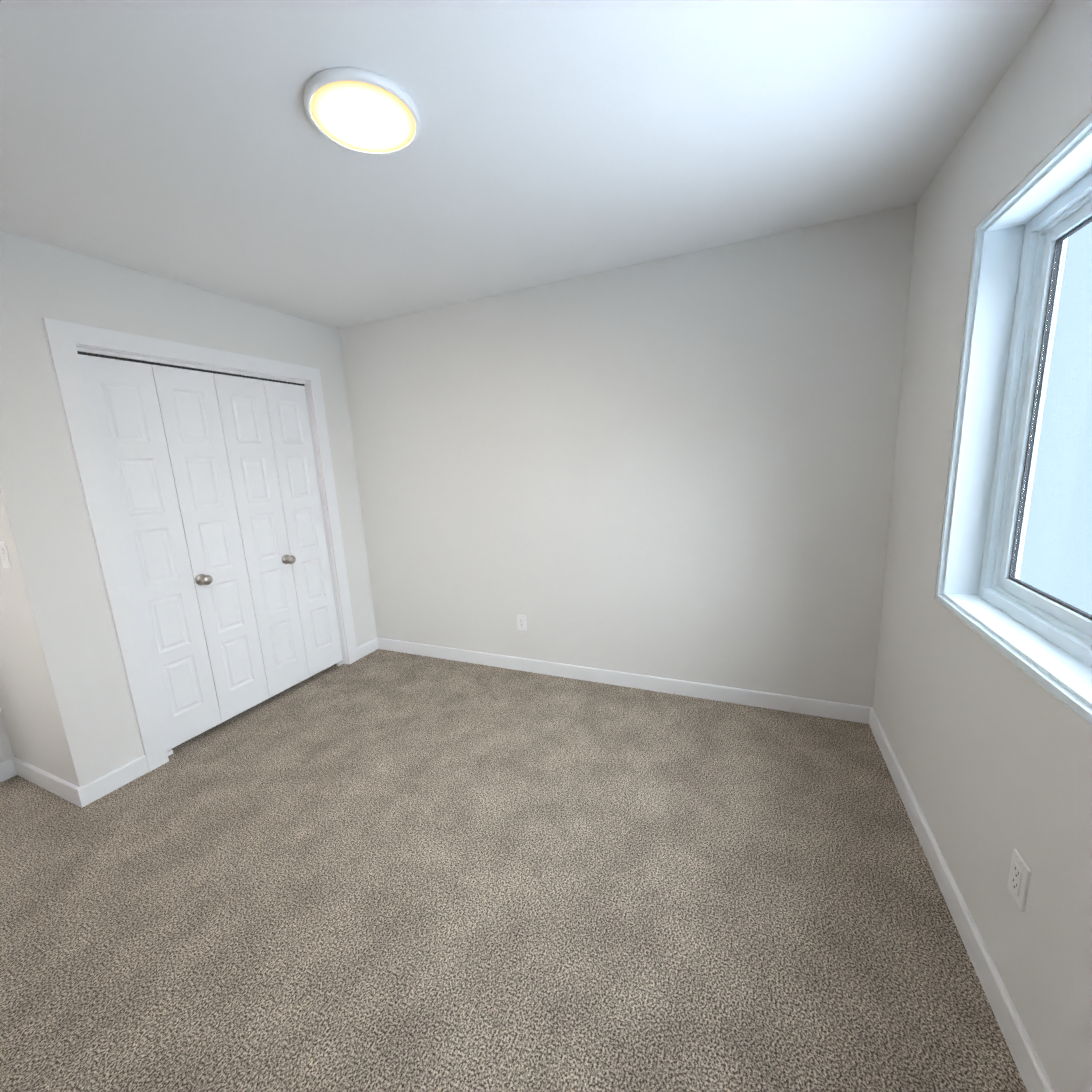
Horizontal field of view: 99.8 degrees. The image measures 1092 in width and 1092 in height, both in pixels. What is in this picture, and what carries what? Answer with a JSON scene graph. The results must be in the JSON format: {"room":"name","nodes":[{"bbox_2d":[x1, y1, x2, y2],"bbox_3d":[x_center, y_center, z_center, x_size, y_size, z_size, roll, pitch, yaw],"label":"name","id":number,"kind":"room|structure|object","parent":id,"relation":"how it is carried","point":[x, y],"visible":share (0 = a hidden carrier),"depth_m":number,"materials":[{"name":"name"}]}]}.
{"room":"empty bedroom","nodes":[
{"label":"empty bedroom","id":0,"kind":"room"},
{"bbox_2d":[0,707,14,762],"bbox_3d":[-3.011,0.057,1.721,0.115,2.440,1.208,2,12,24],"label":"wall","id":1,"kind":"structure","parent":0,"point":[6,751],"depth_m":2.31,"materials":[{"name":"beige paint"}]},
{"bbox_2d":[0,329,110,786],"bbox_3d":[-2.442,-0.035,2.058,0.650,2.440,0.115,2,12,24],"label":"wall","id":2,"kind":"structure","parent":0,"point":[49,712],"depth_m":2.01,"materials":[{"name":"beige paint"}]},
{"bbox_2d":[0,541,11,568],"bbox_3d":[-2.277,0.038,1.930,0.070,0.115,0.011,2,12,24],"label":"light switch","id":3,"kind":"object","parent":2,"relation":"attached to","point":[5,558],"visible":1,"depth_m":1.92,"materials":[{"name":"white plastic"}]},
{"bbox_2d":[0,757,93,807],"bbox_3d":[-2.407,1.132,2.206,0.664,0.093,0.034,2,12,24],"label":"baseboard","id":4,"kind":"structure","parent":2,"relation":"attached to","point":[81,796],"depth_m":2.19,"materials":[{"name":"white paint"}]},
{"bbox_2d":[0,230,376,770],"bbox_3d":[-1.829,-0.202,2.780,0.115,2.440,1.734,2,12,24],"label":"wall","id":5,"kind":"structure","parent":0,"point":[39,281],"depth_m":2.15,"materials":[{"name":"beige paint"}]},
{"bbox_2d":[42,318,357,771],"bbox_3d":[-1.833,-0.041,2.761,0.132,2.131,1.374,2,12,24],"label":"trim","id":6,"kind":"structure","parent":5,"relation":"attached to","point":[68,343],"depth_m":2.25,"materials":[{"name":"white paint"}]},
{"bbox_2d":[78,354,342,750],"bbox_3d":[-1.802,0.002,2.756,0.102,1.978,1.181,2,12,24],"label":"bifold closet doors","id":7,"kind":"structure","parent":5,"relation":"in","point":[213,485],"depth_m":2.62,"materials":[{"name":"white paint"}]},
{"bbox_2d":[0,649,1026,1091],"bbox_3d":[-1.560,1.316,1.650,5.950,0.150,4.922,2,12,24],"label":"floor","id":8,"kind":"structure","parent":0,"point":[384,871],"depth_m":1.52,"materials":[{"name":"carpet"}]},
{"bbox_2d":[0,0,1053,328],"bbox_3d":[-1.689,-1.202,1.177,5.950,0.100,4.922,2,12,24],"label":"ceiling","id":9,"kind":"structure","parent":0,"point":[186,142],"depth_m":1.42,"materials":[{"name":"white paint"}]},
{"bbox_2d":[304,67,419,154],"bbox_3d":[-0.516,-1.221,1.309,0.309,0.028,0.309,2,12,24],"label":"ceiling light","id":10,"kind":"object","parent":9,"relation":"in","point":[359,110],"visible":1,"depth_m":1.27,"materials":[{"name":"white plastic"}]},
{"bbox_2d":[339,203,916,706],"bbox_3d":[-0.763,-0.363,3.351,5.750,2.440,0.200,2,12,24],"label":"wall","id":11,"kind":"structure","parent":0,"point":[679,467],"depth_m":2.61,"materials":[{"name":"beige paint"}]},
{"bbox_2d":[517,614,526,630],"bbox_3d":[-0.166,0.527,3.157,0.070,0.114,0.008,2,12,24],"label":"outlet","id":12,"kind":"object","parent":11,"relation":"attached to","point":[521,623],"visible":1,"depth_m":3.15,"materials":[{"name":"white plastic"}]},
{"bbox_2d":[372,637,867,722],"bbox_3d":[0.163,0.839,3.071,3.362,0.093,0.015,2,12,24],"label":"baseboard","id":13,"kind":"structure","parent":11,"relation":"attached to","point":[808,706],"depth_m":2.87,"materials":[{"name":"white paint"}]},
{"bbox_2d":[873,0,1091,1091],"bbox_3d":[1.111,0.032,0.739,0.200,2.440,3.142,2,12,24],"label":"wall","id":14,"kind":"structure","parent":0,"point":[990,744],"depth_m":1.29,"materials":[{"name":"beige paint"}]},
{"bbox_2d":[864,707,1054,1091],"bbox_3d":[1.115,1.161,1.096,0.016,0.093,2.880,2,12,24],"label":"baseboard","id":15,"kind":"structure","parent":14,"relation":"attached to","point":[1024,1055],"depth_m":1.29,"materials":[{"name":"white paint"}]},
{"bbox_2d":[935,113,1091,724],"bbox_3d":[1.142,-0.250,0.790,0.192,1.210,1.603,2,12,24],"label":"window unit","id":16,"kind":"structure","parent":14,"relation":"in","point":[1033,220],"depth_m":1.40,"materials":[{"name":"paint"}]},
{"bbox_2d":[1007,849,1030,911],"bbox_3d":[1.135,0.802,1.106,0.008,0.114,0.070,2,12,24],"label":"outlet","id":17,"kind":"object","parent":14,"relation":"attached to","point":[1019,879],"visible":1,"depth_m":1.10,"materials":[{"name":"white plastic"}]}
]}

